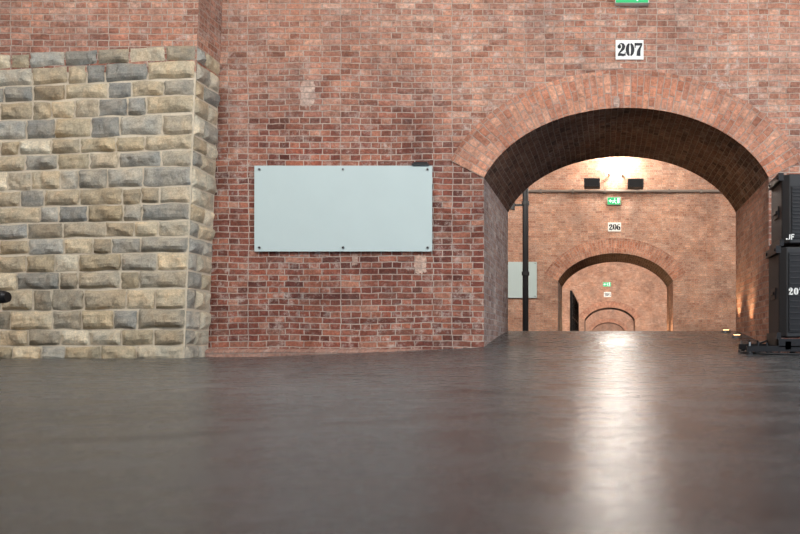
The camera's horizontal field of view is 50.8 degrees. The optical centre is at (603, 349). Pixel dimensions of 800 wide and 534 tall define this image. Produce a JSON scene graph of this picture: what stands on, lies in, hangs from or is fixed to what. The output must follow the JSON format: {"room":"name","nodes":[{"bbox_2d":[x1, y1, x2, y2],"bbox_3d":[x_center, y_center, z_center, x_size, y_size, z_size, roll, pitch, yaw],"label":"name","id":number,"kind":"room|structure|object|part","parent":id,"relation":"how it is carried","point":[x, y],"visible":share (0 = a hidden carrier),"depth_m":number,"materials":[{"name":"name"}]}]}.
{"room":"brick vaulted hall","nodes":[
{"label":"brick vaulted hall","id":0,"kind":"room"},
{"bbox_2d":[0,331,799,533],"bbox_3d":[-1.000,-0.074,59.500,22.000,0.447,129.000,0,0,0],"label":"floor","id":1,"kind":"structure","parent":0,"point":[521,432],"depth_m":1.39,"materials":[{"name":"grey concrete"}]},
{"bbox_2d":[0,0,221,358],"bbox_3d":[-8.330,-3.295,9.668,7.323,7.090,0.661,0,0,0],"label":"stone pier","id":2,"kind":"object","parent":1,"relation":"on","point":[109,108],"visible":0.98,"depth_m":9.42,"materials":[{"name":"beige stone"}]},
{"bbox_2d":[0,291,11,302],"bbox_3d":[-6.156,-0.244,8.013,0.347,0.721,0.348,0,0,-40],"label":"spotlight","id":3,"kind":"object","parent":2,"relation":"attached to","point":[5,297],"visible":1,"depth_m":7.97,"materials":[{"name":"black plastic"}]},
{"bbox_2d":[510,188,528,330],"bbox_3d":[-2.317,-3.445,22.000,0.524,6.810,0.207,0,0,0],"label":"drain pipe","id":4,"kind":"object","parent":1,"relation":"on","point":[525,202],"visible":0.41,"depth_m":21.93,"materials":[{"name":"black metal"}]},
{"bbox_3d":[-2.399,-3.960,22.000,0.360,0.200,0.200,0,0,0],"label":"bracket arm","id":5,"kind":"part","parent":4,"relation":"part of","materials":[{"name":"black plastic"}]},
{"bbox_2d":[570,291,578,330],"bbox_3d":[-1.050,-0.970,28.800,0.080,1.860,6.480,0,0,0],"label":"metal gate","id":6,"kind":"object","parent":1,"relation":"on","point":[574,304],"visible":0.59,"depth_m":27.80,"materials":[{"name":"black metal"}]},
{"bbox_2d":[738,173,799,354],"bbox_3d":[2.204,-0.902,8.639,1.451,1.936,0.752,0,0,0],"label":"stack","id":7,"kind":"object","parent":1,"relation":"on","point":[783,254],"visible":1,"depth_m":8.42,"materials":[{"name":"black plastic"}]},
{"bbox_3d":[2.213,-0.027,8.688,1.434,0.186,0.624,0,0,0],"label":"frame","id":8,"kind":"part","parent":7,"relation":"part of","materials":[{"name":"black metal"}]},
{"bbox_2d":[789,252,799,331],"bbox_3d":[2.255,-0.605,8.391,0.630,0.840,0.022,0,0,0],"label":"grille","id":9,"kind":"object","parent":7,"relation":"attached to","point":[794,257],"depth_m":8.39,"materials":[{"name":"black metal"}]},
{"bbox_2d":[792,186,799,238],"bbox_3d":[2.255,-1.445,8.391,0.570,0.550,0.022,0,0,0],"label":"grille","id":10,"kind":"object","parent":7,"relation":"attached to","point":[795,189],"depth_m":8.39,"materials":[{"name":"black metal"}]},
{"bbox_2d":[208,0,799,348],"bbox_3d":[-1.000,-3.200,11.250,22.000,7.300,2.528,0,0,0],"label":"wall","id":11,"kind":"structure","parent":0,"point":[498,97],"depth_m":10.00,"materials":[{"name":"red brick"}]},
{"bbox_2d":[300,79,315,107],"bbox_3d":[-3.700,-3.202,9.996,0.200,0.369,0.008,0,0,0],"label":"wall patch","id":12,"kind":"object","parent":11,"relation":"attached to","point":[307,88],"depth_m":9.99,"materials":[{"name":"beige paint"}]},
{"bbox_2d":[205,349,434,356],"bbox_3d":[-3.450,0.092,9.930,3.100,0.215,0.140,0,0,0],"label":"trim","id":13,"kind":"structure","parent":11,"relation":"attached to","point":[209,352],"depth_m":9.86,"materials":[{"name":"brick"}]},
{"bbox_2d":[254,166,431,251],"bbox_3d":[-3.244,-1.759,9.966,2.212,1.069,0.065,0,0,0],"label":"sign panel","id":14,"kind":"object","parent":11,"relation":"attached to","point":[297,208],"visible":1,"depth_m":9.95,"materials":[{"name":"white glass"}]},
{"bbox_2d":[352,254,357,265],"bbox_3d":[-3.113,-1.125,9.996,0.075,0.146,0.008,0,0,0],"label":"trim","id":15,"kind":"structure","parent":11,"relation":"attached to","point":[355,256],"depth_m":9.99,"materials":[{"name":"brick"}]},
{"bbox_2d":[411,162,428,165],"bbox_3d":[-2.281,-2.316,9.945,0.212,0.045,0.050,0,0,0],"label":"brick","id":16,"kind":"object","parent":11,"relation":"attached to","point":[413,163],"visible":1,"depth_m":9.92,"materials":[{"name":"black brick"}]},
{"bbox_2d":[414,255,426,273],"bbox_3d":[-2.296,-1.070,9.996,0.158,0.251,0.008,0,0,0],"label":"wall patch","id":17,"kind":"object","parent":11,"relation":"attached to","point":[420,261],"depth_m":9.99,"materials":[{"name":"beige paint"}]},
{"bbox_2d":[596,63,622,69],"bbox_3d":[0.073,-3.546,9.996,0.334,0.086,0.008,0,0,0],"label":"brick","id":18,"kind":"structure","parent":11,"relation":"attached to","point":[605,66],"depth_m":9.99,"materials":[{"name":"brick"}]},
{"bbox_2d":[613,96,619,106],"bbox_3d":[0.157,-3.094,9.982,0.082,0.138,0.008,0,0,0],"label":"trim","id":19,"kind":"structure","parent":11,"relation":"attached to","point":[616,99],"depth_m":9.98,"materials":[{"name":"brick"}]},
{"bbox_2d":[616,40,643,59],"bbox_3d":[0.319,-3.747,9.988,0.350,0.244,0.022,0,0,0],"label":"number sign","id":20,"kind":"object","parent":11,"relation":"attached to","point":[625,49],"visible":1,"depth_m":9.98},
{"bbox_2d":[615,0,648,5],"bbox_3d":[0.347,-4.415,9.950,0.416,0.232,0.098,0,0,0],"label":"exit sign","id":21,"kind":"object","parent":11,"relation":"attached to","point":[617,2],"visible":1,"depth_m":9.91,"materials":[{"name":"green plastic"}]},
{"bbox_3d":[0.347,-4.413,9.908,0.400,0.220,0.008,0,0,0],"label":"lit panel","id":22,"kind":"part","parent":21,"relation":"part of","materials":[{"name":"green plastic"}]},
{"bbox_2d":[593,323,623,330],"bbox_3d":[-1.000,-3.200,123.200,22.000,7.300,0.400,0,0,0],"label":"wall","id":23,"kind":"structure","parent":0,"point":[607,326],"depth_m":123.00,"materials":[{"name":"red brick"}]},
{"bbox_2d":[585,309,633,330],"bbox_3d":[-1.000,-3.200,89.250,22.000,7.300,2.528,0,0,0],"label":"wall","id":24,"kind":"structure","parent":0,"point":[617,317],"depth_m":87.99,"materials":[{"name":"brick"}]},
{"bbox_2d":[562,262,666,330],"bbox_3d":[-1.000,-3.200,58.250,22.000,7.300,2.528,0,0,0],"label":"brick wall","id":25,"kind":"structure","parent":0,"point":[636,291],"depth_m":57.01,"materials":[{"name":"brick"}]},
{"bbox_2d":[603,282,610,286],"bbox_3d":[0.213,-4.669,56.950,0.566,0.312,0.098,0,0,0],"label":"exit sign","id":26,"kind":"object","parent":25,"relation":"attached to","point":[605,284],"visible":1,"depth_m":56.91,"materials":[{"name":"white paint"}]},
{"bbox_2d":[604,292,610,296],"bbox_3d":[0.249,-3.954,56.988,0.499,0.356,0.022,0,0,0],"label":"number sign","id":27,"kind":"object","parent":25,"relation":"attached to","point":[606,294],"visible":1,"depth_m":56.98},
{"bbox_2d":[508,157,735,330],"bbox_3d":[-1.000,-3.200,26.250,22.000,7.300,2.528,0,0,0],"label":"wall","id":28,"kind":"structure","parent":0,"point":[687,240],"depth_m":25.00,"materials":[{"name":"brick"}]},
{"bbox_2d":[508,262,536,297],"bbox_3d":[-3.170,-2.186,24.951,2.155,1.124,0.065,0,0,0],"label":"panel","id":29,"kind":"object","parent":28,"relation":"attached to","point":[515,269],"visible":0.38,"depth_m":24.93,"materials":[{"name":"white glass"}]},
{"bbox_2d":[584,178,599,188],"bbox_3d":[-0.363,-5.057,24.479,0.480,0.339,1.013,0,0,0],"label":"floodlight","id":30,"kind":"object","parent":28,"relation":"attached to","point":[589,183],"visible":1,"depth_m":24.00,"materials":[{"name":"black plastic"}]},
{"bbox_2d":[585,179,598,185],"bbox_3d":[-0.363,-5.032,24.001,0.400,0.190,0.058,0,0,0],"label":"grille","id":31,"kind":"object","parent":30,"relation":"attached to","point":[588,182],"depth_m":23.99,"materials":[{"name":"black metal"}]},
{"bbox_2d":[607,197,620,204],"bbox_3d":[0.311,-4.643,24.950,0.416,0.232,0.098,0,0,0],"label":"exit sign","id":32,"kind":"object","parent":28,"relation":"attached to","point":[610,200],"visible":1,"depth_m":24.90,"materials":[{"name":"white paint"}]},
{"bbox_2d":[608,222,620,230],"bbox_3d":[0.328,-3.844,24.988,0.406,0.281,0.022,0,0,0],"label":"number sign","id":33,"kind":"object","parent":28,"relation":"attached to","point":[612,226],"visible":1,"depth_m":24.98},
{"bbox_2d":[601,161,630,175],"bbox_3d":[0.363,-5.475,24.455,0.880,0.420,1.050,0,0,0],"label":"floodlight","id":34,"kind":"object","parent":28,"relation":"attached to","point":[610,167],"visible":1,"depth_m":23.93,"materials":[{"name":"white paint"}]},
{"bbox_2d":[528,189,720,192],"bbox_3d":[0.530,-4.949,24.927,15.060,0.120,0.115,0,0,0],"label":"conduit pipe","id":35,"kind":"object","parent":28,"relation":"attached to","point":[540,190],"visible":0.42,"depth_m":24.89,"materials":[{"name":"grey metal"}]},
{"bbox_2d":[627,179,643,189],"bbox_3d":[0.953,-5.042,24.479,0.480,0.339,1.013,0,0,0],"label":"loudspeaker","id":36,"kind":"object","parent":28,"relation":"attached to","point":[632,184],"visible":1,"depth_m":24.00,"materials":[{"name":"black plastic"}]},
{"bbox_2d":[629,179,641,185],"bbox_3d":[0.953,-5.016,24.001,0.400,0.190,0.058,0,0,0],"label":"grille","id":37,"kind":"object","parent":36,"relation":"attached to","point":[632,182],"depth_m":23.99,"materials":[{"name":"black metal"}]}
]}

